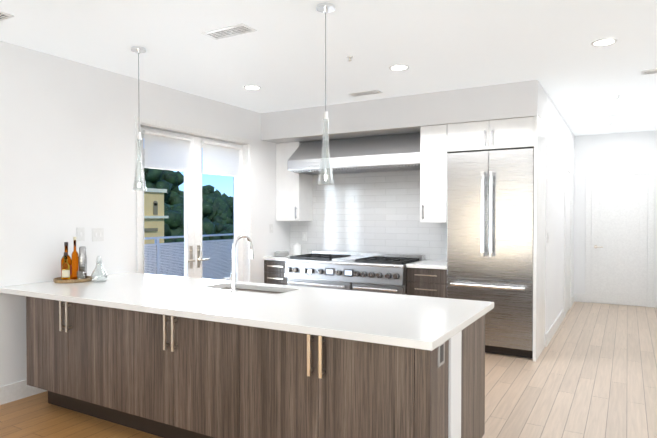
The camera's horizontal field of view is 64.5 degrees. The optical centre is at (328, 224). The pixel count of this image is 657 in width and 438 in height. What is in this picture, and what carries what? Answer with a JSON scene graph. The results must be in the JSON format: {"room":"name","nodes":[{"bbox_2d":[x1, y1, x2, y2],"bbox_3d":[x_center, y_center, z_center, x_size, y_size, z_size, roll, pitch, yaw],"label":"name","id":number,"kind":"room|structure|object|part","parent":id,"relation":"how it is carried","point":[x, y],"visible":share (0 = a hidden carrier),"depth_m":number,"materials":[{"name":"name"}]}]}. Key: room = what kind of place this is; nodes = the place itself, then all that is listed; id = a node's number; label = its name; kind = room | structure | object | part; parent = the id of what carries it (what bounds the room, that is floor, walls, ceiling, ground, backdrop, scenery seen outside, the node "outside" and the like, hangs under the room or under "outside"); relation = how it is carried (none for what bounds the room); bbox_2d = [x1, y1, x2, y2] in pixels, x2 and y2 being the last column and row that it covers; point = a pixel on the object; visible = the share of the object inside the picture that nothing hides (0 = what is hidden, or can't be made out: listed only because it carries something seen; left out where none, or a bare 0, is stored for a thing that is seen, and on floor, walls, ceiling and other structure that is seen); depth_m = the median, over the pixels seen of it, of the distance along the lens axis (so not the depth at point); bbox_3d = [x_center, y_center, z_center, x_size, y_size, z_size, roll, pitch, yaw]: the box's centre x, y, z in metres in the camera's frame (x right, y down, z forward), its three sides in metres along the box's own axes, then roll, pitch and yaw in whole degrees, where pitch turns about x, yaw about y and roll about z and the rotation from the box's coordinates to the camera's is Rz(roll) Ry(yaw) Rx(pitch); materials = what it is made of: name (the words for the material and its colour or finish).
{"room":"kitchen","nodes":[
{"label":"kitchen","id":0,"kind":"room"},
{"bbox_2d":[0,40,289,386],"bbox_3d":[-3.075,0.002,3.414,0.250,2.840,9.970,1,1,30],"label":"wall","id":1,"kind":"structure","parent":0,"point":[67,148],"depth_m":4.60,"materials":[{"name":"paint"}]},
{"bbox_2d":[0,379,46,404],"bbox_3d":[-3.630,1.373,2.205,0.016,0.140,6.880,1,1,30],"label":"baseboard","id":2,"kind":"structure","parent":1,"relation":"attached to","point":[15,391],"depth_m":4.16,"materials":[{"name":"paint"}]},
{"bbox_2d":[77,227,84,240],"bbox_3d":[-2.214,0.091,4.651,0.012,0.120,0.075,1,1,30],"label":"switch plate","id":3,"kind":"object","parent":1,"relation":"attached to","point":[80,234],"visible":1,"depth_m":4.65,"materials":[{"name":"paint"}]},
{"bbox_2d":[92,228,103,241],"bbox_3d":[-2.127,0.099,4.803,0.012,0.120,0.120,1,1,30],"label":"switch plate","id":4,"kind":"object","parent":1,"relation":"attached to","point":[97,234],"visible":1,"depth_m":4.80,"materials":[{"name":"paint"}]},
{"bbox_2d":[142,130,190,171],"bbox_3d":[-1.730,-0.778,5.611,0.043,0.389,0.648,1,1,30],"label":"roller blind","id":5,"kind":"object","parent":1,"relation":"attached to","point":[163,151],"visible":0.92,"depth_m":5.59,"materials":[{"name":"fabric"}]},
{"bbox_2d":[140,126,194,277],"bbox_3d":[-1.752,0.184,5.640,0.110,2.380,0.843,1,1,30],"label":"french door","id":6,"kind":"structure","parent":1,"relation":"in","point":[189,255],"depth_m":5.92,"materials":[{"name":"paint"}]},
{"bbox_3d":[-1.574,0.380,5.902,0.060,0.260,0.140,1,1,30],"label":"handle","id":7,"kind":"part","parent":6,"relation":"part of","materials":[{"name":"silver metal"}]},
{"bbox_2d":[135,116,252,281],"bbox_3d":[-1.560,0.148,6.032,0.272,2.460,1.845,1,1,30],"label":"door frame","id":8,"kind":"structure","parent":1,"relation":"attached to","point":[246,143],"depth_m":6.38,"materials":[{"name":"paint"}]},
{"bbox_2d":[194,136,242,281],"bbox_3d":[-1.324,0.172,6.384,0.110,2.380,0.870,1,1,30],"label":"french door","id":9,"kind":"structure","parent":1,"relation":"in","point":[238,206],"depth_m":6.10,"materials":[{"name":"paint"}]},
{"bbox_3d":[-1.465,0.377,6.092,0.060,0.260,0.140,1,1,30],"label":"handle","id":10,"kind":"part","parent":9,"relation":"part of","materials":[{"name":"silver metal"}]},
{"bbox_2d":[201,140,240,176],"bbox_3d":[-1.302,-0.790,6.356,0.043,0.389,0.675,1,1,30],"label":"roller blind","id":11,"kind":"object","parent":1,"relation":"attached to","point":[221,159],"visible":1,"depth_m":6.33,"materials":[{"name":"fabric"}]},
{"bbox_2d":[0,302,656,437],"bbox_3d":[0.725,1.459,3.579,12.200,0.080,14.000,1,1,30],"label":"floor","id":12,"kind":"structure","parent":0,"point":[591,372],"depth_m":4.32,"materials":[{"name":"brown wood"}]},
{"bbox_2d":[16,294,489,437],"bbox_3d":[-0.655,0.979,3.598,3.211,0.880,1.088,1,1,30],"label":"kitchen island","id":13,"kind":"object","parent":12,"relation":"on","point":[164,356],"depth_m":2.97,"materials":[{"name":"brown wood"}]},
{"bbox_2d":[0,274,493,349],"bbox_3d":[-0.750,0.517,3.701,3.496,0.040,1.230,1,1,30],"label":"island countertop","id":14,"kind":"structure","parent":13,"relation":"on","point":[412,322],"depth_m":3.23,"materials":[{"name":"white stone"}]},
{"bbox_2d":[53,276,92,282],"bbox_3d":[-2.164,0.470,4.415,0.300,0.028,0.300,1,1,30],"label":"tray","id":15,"kind":"object","parent":14,"relation":"on","point":[60,280],"visible":0.75,"depth_m":4.31,"materials":[{"name":"brown wood"}]},
{"bbox_2d":[62,252,69,279],"bbox_3d":[-2.193,0.354,4.343,0.062,0.237,0.062,1,1,30],"label":"olive oil bottle","id":16,"kind":"object","parent":15,"relation":"on","point":[65,270],"visible":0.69,"depth_m":4.33,"materials":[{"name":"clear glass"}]},
{"bbox_2d":[61,242,71,278],"bbox_3d":[-2.239,0.312,4.444,0.084,0.316,0.084,1,1,30],"label":"bottle","id":17,"kind":"object","parent":15,"relation":"on","point":[69,260],"visible":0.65,"depth_m":4.43,"materials":[{"name":"orange glass"}]},
{"bbox_2d":[72,237,78,279],"bbox_3d":[-2.164,0.290,4.442,0.052,0.362,0.052,1,1,30],"label":"bottle","id":18,"kind":"object","parent":15,"relation":"on","point":[74,263],"visible":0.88,"depth_m":4.42,"materials":[{"name":"glass"}]},
{"bbox_2d":[77,271,84,278],"bbox_3d":[-2.078,0.434,4.365,0.064,0.075,0.063,1,1,30],"label":"glass bottle","id":19,"kind":"object","parent":15,"relation":"on","point":[80,275],"visible":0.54,"depth_m":4.36,"materials":[{"name":"clear glass"}]},
{"bbox_2d":[78,246,86,278],"bbox_3d":[-2.094,0.331,4.434,0.066,0.280,0.066,1,1,30],"label":"mill","id":20,"kind":"object","parent":15,"relation":"on","point":[82,261],"visible":0.9,"depth_m":4.41,"materials":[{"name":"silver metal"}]},
{"bbox_2d":[91,256,107,282],"bbox_3d":[-1.925,0.375,4.368,0.136,0.220,0.136,1,1,30],"label":"glass decanter","id":21,"kind":"object","parent":14,"relation":"on","point":[96,280],"visible":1,"depth_m":4.36,"materials":[{"name":"clear glass"}]},
{"bbox_2d":[224,234,253,289],"bbox_3d":[-0.678,0.284,3.920,0.128,0.417,0.254,1,1,30],"label":"faucet","id":22,"kind":"object","parent":14,"relation":"on","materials":[{"name":"silver metal"}]},
{"bbox_2d":[220,286,279,293],"bbox_3d":[-0.607,0.626,4.007,0.738,0.212,0.308,1,1,30],"label":"sink","id":23,"kind":"object","parent":14,"relation":"in","point":[221,287],"depth_m":4.20,"materials":[{"name":"silver metal"}]},
{"bbox_2d":[438,342,444,366],"bbox_3d":[0.541,0.620,2.494,0.008,0.112,0.090,1,1,30],"label":"outlet","id":24,"kind":"object","parent":13,"relation":"attached to","point":[441,349],"depth_m":2.48,"materials":[{"name":"plastic"}]},
{"bbox_2d":[263,254,302,284],"bbox_3d":[-0.541,0.899,7.165,0.415,0.920,0.663,1,1,30],"label":"base cabinet","id":25,"kind":"object","parent":12,"relation":"on","point":[274,269],"visible":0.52,"depth_m":6.91,"materials":[{"name":"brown wood"}]},
{"bbox_2d":[263,254,302,260],"bbox_3d":[-0.537,0.459,7.164,0.415,0.040,0.648,1,1,30],"label":"countertop","id":26,"kind":"structure","parent":25,"relation":"on","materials":[{"name":"white stone"}]},
{"bbox_2d":[274,251,288,255],"bbox_3d":[-0.644,0.406,7.139,0.210,0.064,0.210,1,1,30],"label":"plate","id":27,"kind":"object","parent":26,"relation":"on","point":[281,253],"visible":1,"depth_m":7.10,"materials":[{"name":"ceramic"}]},
{"bbox_2d":[293,243,301,255],"bbox_3d":[-0.433,0.347,7.225,0.124,0.179,0.124,1,1,30],"label":"jar","id":28,"kind":"object","parent":26,"relation":"on","point":[297,248],"visible":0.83,"depth_m":7.17,"materials":[{"name":"ceramic"}]},
{"bbox_2d":[284,250,424,294],"bbox_3d":[0.310,0.876,6.600,1.620,0.985,0.794,1,1,30],"label":"range","id":29,"kind":"object","parent":12,"relation":"on","point":[370,272],"visible":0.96,"depth_m":6.34,"materials":[{"name":"silver metal"}]},
{"bbox_2d":[290,250,424,265],"bbox_3d":[0.330,0.425,6.628,1.620,0.085,0.713,1,1,30],"label":"cooktop","id":30,"kind":"object","parent":29,"relation":"in","point":[334,258],"depth_m":6.52,"materials":[{"name":"silver metal"}]},
{"bbox_2d":[406,260,447,297],"bbox_3d":[1.253,0.916,6.134,0.476,0.920,0.663,1,1,30],"label":"base cabinet","id":31,"kind":"object","parent":12,"relation":"on","point":[427,278],"visible":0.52,"depth_m":5.88,"materials":[{"name":"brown wood"}]},
{"bbox_2d":[406,260,446,269],"bbox_3d":[1.257,0.476,6.133,0.476,0.040,0.648,1,1,30],"label":"countertop","id":32,"kind":"structure","parent":31,"relation":"on","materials":[{"name":"white stone"}]},
{"bbox_2d":[447,116,545,361],"bbox_3d":[1.842,0.144,5.730,0.927,2.478,0.755,1,1,30],"label":"fridge","id":33,"kind":"object","parent":12,"relation":"on","point":[496,227],"visible":0.96,"depth_m":5.44,"materials":[{"name":"silver metal"}]},
{"bbox_3d":[2.251,0.147,5.540,0.029,2.478,0.676,1,1,30],"label":"panel","id":34,"kind":"part","parent":33,"relation":"part of","materials":[{"name":"white paint"}]},
{"bbox_2d":[0,0,656,135],"bbox_3d":[1.895,-1.459,2.857,9.500,0.100,14.000,1,1,30],"label":"ceiling","id":35,"kind":"structure","parent":0,"point":[278,57],"depth_m":4.22,"materials":[{"name":"paint"}]},
{"bbox_2d":[0,11,13,20],"bbox_3d":[-2.355,-1.417,3.570,0.400,0.008,0.170,1,1,30],"label":"ceiling vent","id":36,"kind":"object","parent":35,"relation":"in","point":[4,16],"visible":0.96,"depth_m":3.54,"materials":[{"name":"metal"}]},
{"bbox_2d":[131,46,146,190],"bbox_3d":[-1.546,-0.852,4.245,0.124,1.156,0.124,1,1,30],"label":"pendant light","id":37,"kind":"object","parent":35,"relation":"hanging from","point":[138,50],"visible":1,"depth_m":4.24,"materials":[{"name":"silver metal"}]},
{"bbox_2d":[138,142,140,186],"bbox_3d":[-1.546,-0.486,4.251,0.022,0.373,0.022,1,1,30],"label":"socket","id":38,"kind":"object","parent":37,"relation":"attached to","point":[139,178],"depth_m":4.25,"materials":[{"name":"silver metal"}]},
{"bbox_3d":[-1.546,-0.483,4.251,0.108,0.418,0.108,1,1,30],"label":"lamp shade","id":39,"kind":"part","parent":37,"relation":"part of","materials":[{"name":"clear glass"}]},
{"bbox_2d":[200,23,256,39],"bbox_3d":[-0.739,-1.421,3.853,0.400,0.008,0.170,1,1,30],"label":"ceiling vent","id":40,"kind":"object","parent":35,"relation":"in","point":[230,31],"visible":0.98,"depth_m":3.85,"materials":[{"name":"metal"}]},
{"bbox_2d":[243,85,260,89],"bbox_3d":[-0.812,-1.449,5.532,0.186,0.007,0.186,1,1,30],"label":"recessed light","id":41,"kind":"object","parent":35,"relation":"in","point":[251,87],"visible":0.94,"depth_m":5.52,"materials":[{"name":"paint"}]},
{"bbox_2d":[316,2,334,184],"bbox_3d":[-0.018,-0.838,3.390,0.124,1.156,0.124,1,1,30],"label":"pendant light","id":42,"kind":"object","parent":35,"relation":"hanging from","point":[325,7],"visible":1,"depth_m":3.38,"materials":[{"name":"silver metal"}]},
{"bbox_2d":[324,124,326,179],"bbox_3d":[-0.018,-0.471,3.397,0.022,0.373,0.022,1,1,30],"label":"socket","id":43,"kind":"object","parent":42,"relation":"attached to","point":[325,170],"depth_m":3.39,"materials":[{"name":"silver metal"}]},
{"bbox_3d":[-0.018,-0.469,3.397,0.108,0.418,0.108,1,1,30],"label":"lamp shade","id":44,"kind":"part","parent":42,"relation":"part of","materials":[{"name":"clear glass"}]},
{"bbox_2d":[346,55,352,61],"bbox_3d":[0.183,-1.416,4.453,0.060,0.040,0.060,1,1,30],"label":"sprinkler","id":45,"kind":"object","parent":35,"relation":"attached to","point":[349,57],"visible":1,"depth_m":4.45,"materials":[{"name":"paint"}]},
{"bbox_2d":[348,90,382,96],"bbox_3d":[0.408,-1.454,5.788,0.360,0.008,0.150,1,1,30],"label":"ceiling vent","id":46,"kind":"object","parent":35,"relation":"in","point":[363,93],"visible":0.98,"depth_m":5.78,"materials":[{"name":"metal"}]},
{"bbox_2d":[389,64,408,70],"bbox_3d":[0.650,-1.437,4.784,0.186,0.007,0.186,1,1,30],"label":"recessed light","id":47,"kind":"object","parent":35,"relation":"in","point":[400,67],"visible":0.98,"depth_m":4.78,"materials":[{"name":"paint"}]},
{"bbox_2d":[591,38,616,46],"bbox_3d":[2.164,-1.425,4.087,0.186,0.007,0.186,1,1,30],"label":"recessed light","id":48,"kind":"object","parent":35,"relation":"in","point":[604,42],"visible":1,"depth_m":4.08,"materials":[{"name":"paint"}]},
{"bbox_2d":[641,69,656,74],"bbox_3d":[3.080,-1.439,4.898,0.240,0.008,0.170,1,1,30],"label":"ceiling vent","id":49,"kind":"object","parent":35,"relation":"in","point":[649,71],"visible":0.98,"depth_m":4.92,"materials":[{"name":"metal"}]},
{"bbox_2d":[290,170,446,260],"bbox_3d":[0.923,-0.055,6.779,3.330,2.840,0.150,1,1,30],"label":"wall","id":50,"kind":"structure","parent":0,"point":[374,212],"depth_m":6.90,"materials":[{"name":"tile"}]},
{"bbox_2d":[276,142,312,220],"bbox_3d":[-0.485,-0.582,7.270,0.383,1.078,0.383,1,1,30],"label":"upper cabinet","id":51,"kind":"object","parent":50,"relation":"attached to","point":[294,196],"visible":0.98,"depth_m":7.15,"materials":[{"name":"white paint"}]},
{"bbox_3d":[-0.558,-0.580,7.143,0.379,1.074,0.020,1,1,30],"label":"door","id":52,"kind":"part","parent":51,"relation":"part of","materials":[{"name":"white paint"}]},
{"bbox_2d":[302,232,306,240],"bbox_3d":[-0.341,0.174,7.417,0.075,0.120,0.011,1,1,30],"label":"outlet","id":53,"kind":"object","parent":50,"relation":"attached to","point":[304,236],"visible":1,"depth_m":7.41,"materials":[{"name":"paint"}]},
{"bbox_2d":[287,132,419,174],"bbox_3d":[0.410,-0.892,6.606,1.822,0.435,0.632,1,1,30],"label":"range hood","id":54,"kind":"object","parent":50,"relation":"attached to","point":[390,153],"visible":0.83,"depth_m":6.40,"materials":[{"name":"silver metal"}]},
{"bbox_2d":[420,124,448,222],"bbox_3d":[1.319,-0.562,6.054,0.306,1.078,0.693,1,1,30],"label":"upper cabinet","id":55,"kind":"object","parent":50,"relation":"attached to","point":[433,173],"visible":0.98,"depth_m":5.78,"materials":[{"name":"white paint"}]},
{"bbox_2d":[447,117,533,152],"bbox_3d":[1.844,-0.944,5.746,0.896,0.303,0.693,1,1,30],"label":"upper cabinet","id":56,"kind":"object","parent":50,"relation":"attached to","point":[507,134],"visible":0.92,"depth_m":5.46,"materials":[{"name":"white paint"}]},
{"bbox_2d":[261,79,546,142],"bbox_3d":[0.769,-1.288,6.368,3.450,0.360,0.680,1,1,30],"label":"soffit","id":57,"kind":"structure","parent":0,"point":[414,113],"depth_m":5.92,"materials":[{"name":"paint"}]},
{"bbox_2d":[545,94,574,333],"bbox_3d":[3.274,-0.065,7.406,0.120,2.840,3.580,1,1,30],"label":"wall","id":58,"kind":"structure","parent":0,"point":[560,144],"depth_m":6.65,"materials":[{"name":"paint"}]},
{"bbox_2d":[545,309,563,346],"bbox_3d":[2.902,1.298,6.645,0.016,0.140,1.810,1,1,30],"label":"baseboard","id":59,"kind":"structure","parent":58,"relation":"attached to","point":[552,330],"depth_m":6.45,"materials":[{"name":"paint"}]},
{"bbox_2d":[563,163,571,317],"bbox_3d":[3.637,0.231,7.900,0.022,2.230,0.950,1,1,30],"label":"door frame","id":60,"kind":"structure","parent":58,"relation":"attached to","point":[568,168],"depth_m":7.51,"materials":[{"name":"paint"}]},
{"bbox_2d":[566,171,570,312],"bbox_3d":[3.632,0.274,7.903,0.008,2.129,0.764,1,1,30],"label":"hall door","id":61,"kind":"structure","parent":58,"relation":"in","point":[568,210],"depth_m":7.93,"materials":[{"name":"paint"}]},
{"bbox_2d":[571,293,574,306],"bbox_3d":[4.070,1.263,8.678,0.016,0.140,0.620,1,1,30],"label":"baseboard","id":62,"kind":"structure","parent":58,"relation":"attached to","point":[573,296],"depth_m":8.59,"materials":[{"name":"paint"}]},
{"bbox_2d":[574,130,656,306],"bbox_3d":[4.845,-0.086,8.654,1.600,2.840,0.150,1,1,30],"label":"wall","id":63,"kind":"structure","parent":0,"point":[620,151],"depth_m":8.70,"materials":[{"name":"paint"}]},
{"bbox_2d":[591,174,647,305],"bbox_3d":[4.779,0.263,8.566,0.804,2.129,0.074,1,1,30],"label":"hall door","id":64,"kind":"structure","parent":63,"relation":"in","point":[619,239],"depth_m":8.58,"materials":[{"name":"paint"}]},
{"bbox_2d":[585,168,654,306],"bbox_3d":[4.793,0.220,8.589,0.990,2.230,0.022,1,1,30],"label":"door frame","id":65,"kind":"structure","parent":63,"relation":"attached to","point":[650,249],"depth_m":8.46,"materials":[{"name":"paint"}]},
{"label":"outside","id":66,"kind":"structure","parent":0,"visible":0},
{"bbox_3d":[-2.297,1.477,6.700,1.650,0.180,5.600,1,1,30],"label":"balcony slab","id":67,"kind":"object","parent":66,"visible":0},
{"bbox_2d":[144,233,233,280],"bbox_3d":[-2.921,0.792,7.048,0.060,1.178,5.600,1,1,30],"label":"balcony railing","id":68,"kind":"object","parent":67,"relation":"on","point":[167,259],"depth_m":8.12,"materials":[{"name":"metal"}]},
{"bbox_3d":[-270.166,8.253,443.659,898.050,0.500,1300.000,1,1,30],"label":"ground","id":69,"kind":"structure","parent":66,"visible":0},
{"bbox_2d":[144,188,168,243],"bbox_3d":[-11.071,6.862,21.237,8.440,16.520,4.100,1,1,30],"label":"neighboring building","id":70,"kind":"structure","parent":69,"relation":"on","point":[154,216],"depth_m":20.27,"materials":[{"name":"yellow paint"}]},
{"bbox_2d":[144,168,183,204],"bbox_3d":[-15.424,4.282,42.557,7.045,20.942,7.221,1,1,30],"label":"tree","id":71,"kind":"object","parent":69,"relation":"on","point":[158,179],"depth_m":41.33,"materials":[{"name":"green plant"}]},
{"bbox_2d":[164,170,183,196],"bbox_3d":[-18.392,3.739,51.539,8.003,21.724,8.284,1,1,30],"label":"tree","id":72,"kind":"object","parent":69,"relation":"on","point":[180,178],"depth_m":51.95,"materials":[{"name":"green plant"}]},
{"bbox_2d":[164,203,214,242],"bbox_3d":[-11.348,6.535,38.209,5.981,16.584,5.695,1,1,30],"label":"tree","id":73,"kind":"object","parent":69,"relation":"on","point":[174,223],"depth_m":36.29,"materials":[{"name":"green plant"}]},
{"bbox_2d":[202,185,233,224],"bbox_3d":[-11.292,5.500,48.580,5.881,18.303,5.946,1,1,30],"label":"tree","id":74,"kind":"object","parent":69,"relation":"on","point":[217,206],"depth_m":46.97,"materials":[{"name":"green plant"}]},
{"bbox_2d":[209,221,233,239],"bbox_3d":[-9.176,7.224,43.811,7.076,15.016,6.914,1,1,30],"label":"tree","id":75,"kind":"object","parent":69,"relation":"on","point":[219,228],"depth_m":42.47,"materials":[{"name":"green plant"}]}
]}

